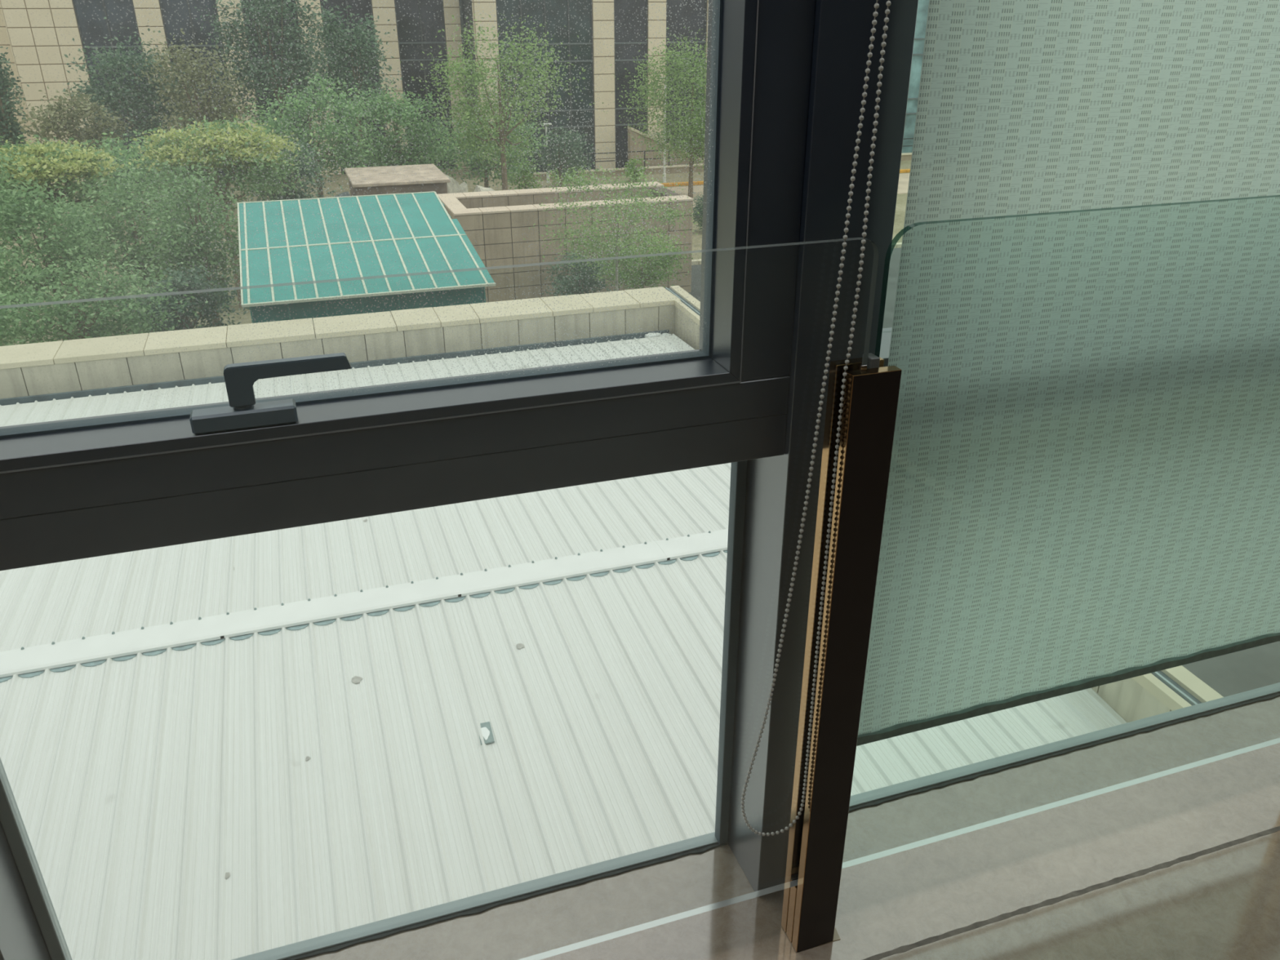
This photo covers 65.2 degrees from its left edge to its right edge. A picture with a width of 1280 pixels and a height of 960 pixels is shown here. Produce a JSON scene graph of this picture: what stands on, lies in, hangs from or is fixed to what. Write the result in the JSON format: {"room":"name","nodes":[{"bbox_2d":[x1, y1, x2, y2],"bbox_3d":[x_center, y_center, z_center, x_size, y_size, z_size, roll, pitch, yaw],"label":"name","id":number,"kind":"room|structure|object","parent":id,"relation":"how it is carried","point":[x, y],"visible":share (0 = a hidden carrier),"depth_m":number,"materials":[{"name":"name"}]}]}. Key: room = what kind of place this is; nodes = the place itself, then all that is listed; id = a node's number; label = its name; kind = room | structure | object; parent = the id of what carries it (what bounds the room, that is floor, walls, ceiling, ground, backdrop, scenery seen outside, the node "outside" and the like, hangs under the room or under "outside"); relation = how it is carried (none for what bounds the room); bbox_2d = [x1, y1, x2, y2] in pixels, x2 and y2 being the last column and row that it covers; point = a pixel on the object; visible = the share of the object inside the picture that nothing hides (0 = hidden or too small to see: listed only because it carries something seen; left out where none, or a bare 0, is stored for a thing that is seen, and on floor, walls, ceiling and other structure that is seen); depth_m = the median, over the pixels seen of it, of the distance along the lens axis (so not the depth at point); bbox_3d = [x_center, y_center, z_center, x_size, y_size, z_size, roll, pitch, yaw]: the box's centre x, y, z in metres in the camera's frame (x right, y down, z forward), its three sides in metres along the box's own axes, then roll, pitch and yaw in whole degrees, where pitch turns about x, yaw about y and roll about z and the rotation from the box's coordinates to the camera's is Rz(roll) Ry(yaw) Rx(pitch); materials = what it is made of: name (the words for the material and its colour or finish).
{"room":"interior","nodes":[
{"label":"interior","id":0,"kind":"room"},
{"bbox_2d":[299,695,1279,959],"bbox_3d":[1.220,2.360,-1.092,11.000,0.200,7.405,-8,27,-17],"label":"window sill","id":1,"kind":"structure","parent":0,"point":[1184,864],"depth_m":1.94,"materials":[{"name":"stone"}]},
{"bbox_2d":[0,0,918,959],"bbox_3d":[-0.373,-0.481,1.169,1.484,2.950,0.175,-8,27,-17],"label":"window","id":2,"kind":"structure","parent":1,"relation":"on","point":[785,81],"depth_m":1.36,"materials":[{"name":"metal"}]},
{"bbox_2d":[781,352,902,951],"bbox_3d":[0.316,0.332,1.599,0.093,1.112,0.063,-8,27,-17],"label":"post","id":3,"kind":"object","parent":1,"relation":"on","point":[816,840],"visible":0.99,"depth_m":1.52,"materials":[{"name":"brown metal"}]},
{"bbox_2d":[0,237,878,959],"bbox_3d":[-0.526,0.322,1.272,1.760,1.132,0.012,-8,27,-17],"label":"guard","id":4,"kind":"object","parent":3,"relation":"attached to","point":[793,883],"visible":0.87,"depth_m":1.29,"materials":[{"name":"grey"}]},
{"bbox_2d":[841,195,1279,868],"bbox_3d":[0.907,0.097,1.712,1.238,1.136,0.012,-8,27,-17],"label":"guard","id":5,"kind":"object","parent":3,"relation":"attached to","point":[902,232],"visible":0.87,"depth_m":1.84,"materials":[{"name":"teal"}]},
{"bbox_2d":[848,327,1279,812],"bbox_3d":[1.175,-0.713,1.649,1.790,2.950,0.175,-8,27,-17],"label":"window","id":6,"kind":"structure","parent":1,"relation":"on","point":[971,771],"depth_m":2.27,"materials":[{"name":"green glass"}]},
{"bbox_2d":[856,0,1279,746],"bbox_3d":[1.141,-0.728,1.457,1.667,2.423,0.055,-8,27,-17],"label":"roller blind","id":7,"kind":"object","parent":6,"relation":"attached to","point":[1083,488],"visible":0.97,"depth_m":1.57,"materials":[{"name":"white fabric"}]},
{"bbox_2d":[741,0,890,835],"bbox_3d":[0.267,-0.540,1.161,0.230,2.484,0.046,-19,32,-34],"label":"chain","id":8,"kind":"object","parent":7,"relation":"hanging from","point":[875,14],"visible":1,"depth_m":1.35,"materials":[{"name":"grey"}]},
{"label":"outside","id":9,"kind":"structure","parent":0,"visible":0},
{"bbox_2d":[0,333,1126,959],"bbox_3d":[-3.123,1.181,9.478,12.524,0.504,13.700,-8,27,-17],"label":"metal roof","id":10,"kind":"structure","parent":9,"point":[613,620],"depth_m":7.97,"materials":[{"name":"metal"}]},
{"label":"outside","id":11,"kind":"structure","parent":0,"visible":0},
{"bbox_2d":[0,160,911,946],"bbox_3d":[-8.440,-14.992,54.129,200.000,1.000,170.000,-8,27,-17],"label":"ground","id":12,"kind":"structure","parent":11,"point":[901,200],"depth_m":49.55,"materials":[{"name":"green plant"}]},
{"bbox_2d":[0,46,35,198],"bbox_3d":[-30.434,-17.088,48.287,2.590,7.850,1.991,-8,27,-17],"label":"broadleaf tree","id":13,"kind":"object","parent":12,"relation":"on","point":[5,117],"visible":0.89,"depth_m":47.78,"materials":[{"name":"green plant"}]},
{"bbox_2d":[0,138,55,342],"bbox_3d":[-17.160,-5.624,26.126,3.211,6.490,3.959,23,34,38],"label":"broadleaf tree","id":14,"kind":"object","parent":12,"relation":"on","point":[6,158],"visible":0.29,"depth_m":25.43,"materials":[{"name":"green plant"}]},
{"bbox_2d":[0,229,62,346],"bbox_3d":[-14.807,-2.939,22.262,3.528,5.022,2.501,-8,27,-17],"label":"broadleaf tree","id":15,"kind":"object","parent":12,"relation":"on","point":[8,264],"visible":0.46,"depth_m":21.92,"materials":[{"name":"green plant"}]},
{"bbox_2d":[8,85,137,210],"bbox_3d":[-24.722,-14.191,44.264,5.024,6.136,3.147,-8,27,-17],"label":"broadleaf tree","id":16,"kind":"object","parent":12,"relation":"on","point":[52,125],"visible":0.69,"depth_m":43.19,"materials":[{"name":"green plant"}]},
{"bbox_2d":[0,167,146,340],"bbox_3d":[-14.363,-4.593,24.508,4.359,6.049,3.328,1,26,2],"label":"broadleaf tree","id":17,"kind":"object","parent":12,"relation":"on","point":[82,246],"visible":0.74,"depth_m":23.57,"materials":[{"name":"green plant"}]},
{"bbox_2d":[0,131,155,307],"bbox_3d":[-17.265,-7.167,29.803,5.499,6.075,3.467,-6,26,-12],"label":"flowering tree","id":18,"kind":"object","parent":12,"relation":"on","point":[46,163],"visible":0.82,"depth_m":28.66,"materials":[{"name":"green plant"}]},
{"bbox_2d":[0,252,208,346],"bbox_3d":[-11.870,-2.232,21.012,5.722,4.841,3.206,-8,27,-17],"label":"broadleaf tree","id":19,"kind":"object","parent":12,"relation":"on","point":[77,316],"visible":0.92,"depth_m":20.43,"materials":[{"name":"green plant"}]},
{"bbox_2d":[22,150,217,332],"bbox_3d":[-13.793,-5.826,27.152,5.009,5.963,3.226,-7,27,-14],"label":"broadleaf tree","id":20,"kind":"object","parent":12,"relation":"on","point":[125,202],"visible":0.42,"depth_m":26.40,"materials":[{"name":"green plant"}]},
{"bbox_2d":[58,128,213,284],"bbox_3d":[-16.929,-9.453,35.106,6.385,5.581,4.311,-18,31,-33],"label":"broadleaf tree","id":21,"kind":"object","parent":12,"relation":"on","point":[126,158],"visible":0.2,"depth_m":33.80,"materials":[{"name":"green plant"}]},
{"bbox_2d":[59,17,213,204],"bbox_3d":[-23.919,-17.412,47.991,7.220,8.693,4.921,-17,31,-32],"label":"broadleaf tree","id":22,"kind":"object","parent":12,"relation":"on","point":[151,89],"visible":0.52,"depth_m":46.68,"materials":[{"name":"green plant"}]},
{"bbox_2d":[108,151,240,326],"bbox_3d":[-11.305,-5.249,25.830,2.743,6.076,3.123,17,31,32],"label":"broadleaf tree","id":23,"kind":"object","parent":12,"relation":"on","point":[206,258],"visible":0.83,"depth_m":25.06,"materials":[{"name":"green plant"}]},
{"bbox_2d":[102,262,249,333],"bbox_3d":[-10.778,-3.127,23.730,3.210,4.085,2.273,-8,27,-17],"label":"broadleaf tree","id":24,"kind":"object","parent":12,"relation":"on","point":[193,284],"visible":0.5,"depth_m":23.04,"materials":[{"name":"green plant"}]},
{"bbox_2d":[122,28,262,226],"bbox_3d":[-19.358,-15.564,44.572,4.572,8.344,3.876,5,26,10],"label":"broadleaf tree","id":25,"kind":"object","parent":12,"relation":"on","point":[191,73],"visible":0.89,"depth_m":43.52,"materials":[{"name":"green plant"}]},
{"bbox_2d":[107,106,327,307],"bbox_3d":[-13.323,-8.763,32.717,4.666,6.418,5.915,23,34,39],"label":"flowering tree","id":26,"kind":"object","parent":12,"relation":"on","point":[232,145],"visible":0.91,"depth_m":31.66,"materials":[{"name":"green plant"}]},
{"bbox_2d":[194,0,346,182],"bbox_3d":[-16.854,-18.533,47.564,6.877,11.088,4.779,-13,29,-25],"label":"broadleaf tree","id":27,"kind":"object","parent":12,"relation":"on","point":[246,71],"visible":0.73,"depth_m":46.37,"materials":[{"name":"green plant"}]},
{"bbox_2d":[241,137,342,201],"bbox_3d":[-12.361,-9.684,35.960,3.536,5.255,2.356,-3,26,-7],"label":"broadleaf tree","id":28,"kind":"object","parent":12,"relation":"on","point":[301,194],"visible":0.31,"depth_m":35.26,"materials":[{"name":"green plant"}]},
{"bbox_2d":[231,69,392,197],"bbox_3d":[-13.160,-12.906,40.649,6.372,6.973,4.306,-4,26,-9],"label":"broadleaf tree","id":29,"kind":"object","parent":12,"relation":"on","point":[327,131],"visible":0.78,"depth_m":39.77,"materials":[{"name":"green plant"}]},
{"bbox_2d":[0,286,680,593],"bbox_3d":[-6.695,-0.067,16.537,15.850,4.828,0.910,-8,27,-17],"label":"roof parapet","id":30,"kind":"object","parent":12,"relation":"on","point":[125,360],"visible":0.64,"depth_m":15.81,"materials":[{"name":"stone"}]},
{"bbox_2d":[0,329,669,405],"bbox_3d":[-6.613,-1.409,15.165,15.180,0.160,0.405,-8,27,-17],"label":"gutter","id":31,"kind":"object","parent":30,"relation":"attached to","point":[58,396],"visible":0.31,"depth_m":16.00,"materials":[{"name":"white metal"}]},
{"bbox_2d":[644,332,671,337],"bbox_3d":[0.317,-2.478,17.273,0.491,0.146,0.194,-8,27,-17],"label":"scrap","id":32,"kind":"object","parent":31,"relation":"on","point":[652,335],"visible":0.4,"depth_m":17.20,"materials":[{"name":"white paint"}]},
{"bbox_2d":[334,191,350,196],"bbox_3d":[-11.158,-9.121,37.339,0.987,3.034,1.254,-8,27,-17],"label":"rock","id":33,"kind":"object","parent":12,"relation":"on","point":[342,194],"visible":0.04,"depth_m":36.98,"materials":[{"name":"grey stone"}]},
{"bbox_2d":[296,0,402,163],"bbox_3d":[-13.103,-16.874,45.833,4.568,9.610,3.154,-8,27,-17],"label":"broadleaf tree","id":34,"kind":"object","parent":12,"relation":"on","point":[353,47],"visible":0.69,"depth_m":44.57,"materials":[{"name":"green plant"}]},
{"bbox_2d":[237,191,495,324],"bbox_3d":[-6.343,-3.431,23.222,4.936,5.070,6.546,-8,27,-17],"label":"canopy","id":35,"kind":"object","parent":12,"relation":"on","point":[406,233],"visible":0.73,"depth_m":21.45,"materials":[{"name":"teal glass"}]},
{"bbox_2d":[330,80,464,175],"bbox_3d":[-10.842,-14.611,44.983,6.308,6.279,4.376,-6,27,-13],"label":"broadleaf tree","id":36,"kind":"object","parent":12,"relation":"on","point":[404,114],"visible":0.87,"depth_m":44.18,"materials":[{"name":"green plant"}]},
{"bbox_2d":[344,164,450,195],"bbox_3d":[-9.298,-10.082,38.792,3.500,3.500,4.000,-8,27,-17],"label":"concrete block","id":37,"kind":"object","parent":12,"relation":"on","point":[371,180],"visible":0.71,"depth_m":37.01,"materials":[{"name":"beige concrete"}]},
{"bbox_2d":[445,174,467,193],"bbox_3d":[-7.979,-11.737,42.965,1.638,2.851,1.552,-8,27,-17],"label":"rock","id":38,"kind":"object","parent":12,"relation":"on","point":[453,187],"visible":0.16,"depth_m":42.43,"materials":[{"name":"grey stone"}]},
{"bbox_2d":[0,0,928,185],"bbox_3d":[-17.750,-29.526,63.516,92.000,17.000,24.000,-8,27,-17],"label":"office building","id":39,"kind":"structure","parent":12,"relation":"on","point":[38,33],"depth_m":57.13,"materials":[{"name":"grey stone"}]},
{"bbox_2d":[400,106,567,189],"bbox_3d":[-7.351,-16.104,49.425,8.345,5.103,5.641,-8,27,-17],"label":"broadleaf tree","id":40,"kind":"object","parent":12,"relation":"on","point":[487,167],"visible":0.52,"depth_m":49.14,"materials":[{"name":"green plant"}]},
{"bbox_2d":[473,184,494,191],"bbox_3d":[-6.153,-10.971,41.691,2.381,2.581,1.738,-8,27,-17],"label":"rock","id":41,"kind":"object","parent":12,"relation":"on","point":[477,188],"visible":0.05,"depth_m":41.11,"materials":[{"name":"grey stone"}]},
{"bbox_2d":[400,13,604,190],"bbox_3d":[-5.675,-14.829,42.357,6.105,8.957,7.320,22,33,38],"label":"broadleaf tree","id":42,"kind":"object","parent":12,"relation":"on","point":[502,138],"visible":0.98,"depth_m":41.29,"materials":[{"name":"green plant"}]},
{"bbox_2d":[499,155,546,190],"bbox_3d":[-6.259,-16.399,53.924,2.625,2.296,1.812,-8,27,-17],"label":"young plant","id":43,"kind":"object","parent":12,"relation":"on","point":[525,173],"visible":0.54,"depth_m":53.89,"materials":[{"name":"green plant"}]},
{"bbox_2d":[540,123,551,182],"bbox_3d":[-5.235,-18.424,56.397,0.600,3.210,0.260,-8,27,-17],"label":"street lamp","id":44,"kind":"object","parent":12,"relation":"on","point":[547,175],"visible":0.48,"depth_m":56.07,"materials":[{"name":"grey metal"}]},
{"bbox_2d":[546,164,559,186],"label":"young plant","id":45,"kind":"object","parent":12,"relation":"on","point":[555,175],"depth_m":55.22,"materials":[{"name":"green plant"}]},
{"bbox_2d":[524,120,607,186],"bbox_3d":[-3.934,-16.954,52.715,4.323,3.788,2.877,1,26,3],"label":"broadleaf tree","id":46,"kind":"object","parent":12,"relation":"on","point":[565,146],"visible":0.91,"depth_m":52.19,"materials":[{"name":"green plant"}]},
{"bbox_2d":[562,164,582,186],"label":"young plant","id":47,"kind":"object","parent":12,"relation":"on","point":[564,165],"depth_m":55.43,"materials":[{"name":"green plant"}]},
{"bbox_2d":[615,155,648,181],"bbox_3d":[-0.420,-17.732,57.054,1.788,1.484,1.222,-8,27,-17],"label":"young plant","id":48,"kind":"object","parent":12,"relation":"on","point":[628,166],"visible":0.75,"depth_m":56.98,"materials":[{"name":"green plant"}]},
{"bbox_2d":[627,126,704,167],"bbox_3d":[4.735,-20.441,61.199,11.400,2.672,0.650,-8,27,-17],"label":"wall","id":49,"kind":"structure","parent":12,"relation":"on","point":[631,146],"depth_m":59.67,"materials":[{"name":"stone"}]},
{"bbox_2d":[662,78,670,182],"bbox_3d":[1.387,-19.518,55.932,0.600,5.590,0.260,-8,27,-17],"label":"street lamp","id":50,"kind":"object","parent":12,"relation":"on","point":[664,170],"visible":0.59,"depth_m":56.59,"materials":[{"name":"grey metal"}]},
{"bbox_2d":[691,191,702,231],"bbox_3d":[3.021,-12.001,44.687,1.999,2.167,1.442,-20,32,-35],"label":"bush","id":51,"kind":"object","parent":12,"relation":"on","point":[700,203],"visible":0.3,"depth_m":44.44,"materials":[{"name":"green plant"}]},
{"bbox_2d":[513,152,911,182],"bbox_3d":[7.881,-19.587,62.021,31.990,0.420,0.440,-8,27,-17],"label":"wall","id":52,"kind":"structure","parent":12,"relation":"on","point":[904,156],"depth_m":59.63,"materials":[{"name":"stone"}]},
{"bbox_2d":[515,137,913,172],"bbox_3d":[7.602,-20.153,61.641,31.060,0.930,0.060,-8,27,-17],"label":"railing","id":53,"kind":"object","parent":52,"relation":"on","point":[619,160],"visible":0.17,"depth_m":58.89,"materials":[{"name":"grey metal"}]},
{"bbox_2d":[661,168,910,186],"bbox_3d":[7.504,-17.412,57.819,26.980,0.160,0.300,-8,27,-17],"label":"kerb","id":54,"kind":"object","parent":12,"relation":"on","point":[902,171],"visible":0.13,"depth_m":56.20,"materials":[{"name":"paint"}]},
{"bbox_2d":[691,242,902,265],"bbox_3d":[11.262,-9.985,42.448,30.980,0.160,0.270,-8,27,-17],"label":"kerb","id":55,"kind":"object","parent":12,"relation":"on","point":[694,262],"visible":0.03,"depth_m":39.64,"materials":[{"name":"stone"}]},
{"bbox_2d":[665,285,1222,722],"bbox_3d":[2.755,1.799,12.691,0.385,4.820,15.154,-8,27,-15],"label":"roof parapet","id":56,"kind":"object","parent":12,"relation":"on","point":[1149,695],"visible":0.18,"depth_m":7.83,"materials":[{"name":"stone"}]},
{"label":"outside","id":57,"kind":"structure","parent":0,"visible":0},
{"bbox_2d":[666,173,910,207],"bbox_3d":[35.813,-19.994,63.336,89.500,0.030,5.800,-8,27,-17],"label":"pavement","id":58,"kind":"structure","parent":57,"point":[904,179],"depth_m":55.05,"materials":[{"name":"beige concrete"}]},
{"bbox_2d":[590,26,707,198],"bbox_3d":[2.528,-18.720,50.648,6.633,8.760,8.604,19,32,34],"label":"broadleaf tree","id":59,"kind":"object","parent":58,"relation":"on","point":[692,129],"visible":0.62,"depth_m":49.89,"materials":[{"name":"green plant"}]},
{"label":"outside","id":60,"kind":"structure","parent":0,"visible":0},
{"bbox_2d":[688,247,1279,697],"bbox_3d":[49.451,-0.267,22.525,93.200,0.020,66.400,-8,27,-17],"label":"road","id":61,"kind":"structure","parent":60,"point":[1257,667],"depth_m":15.87,"materials":[{"name":"concrete"}]},
{"bbox_2d":[437,181,693,302],"bbox_3d":[-2.669,-8.382,35.510,8.254,3.300,3.760,-8,27,-17],"label":"stone planter","id":62,"kind":"object","parent":61,"relation":"on","point":[496,224],"visible":0.47,"depth_m":33.66,"materials":[{"name":"stone"}]},
{"bbox_2d":[542,247,620,296],"bbox_3d":[-1.802,-6.504,32.796,2.882,2.283,2.024,-8,27,-17],"label":"bush","id":63,"kind":"object","parent":61,"relation":"on","point":[571,291],"visible":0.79,"depth_m":32.48,"materials":[{"name":"green plant"}]},
{"bbox_2d":[523,161,702,290],"bbox_3d":[-0.469,-6.108,28.241,5.273,5.531,3.986,-7,27,-15],"label":"sapling","id":64,"kind":"object","parent":61,"relation":"on","point":[607,234],"visible":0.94,"depth_m":27.64,"materials":[{"name":"green plant"}]},
{"bbox_2d":[586,226,701,289],"bbox_3d":[0.143,-6.378,31.581,3.646,3.114,2.463,-8,27,-17],"label":"bush","id":65,"kind":"object","parent":61,"relation":"on","point":[660,263],"visible":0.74,"depth_m":31.27,"materials":[{"name":"green plant"}]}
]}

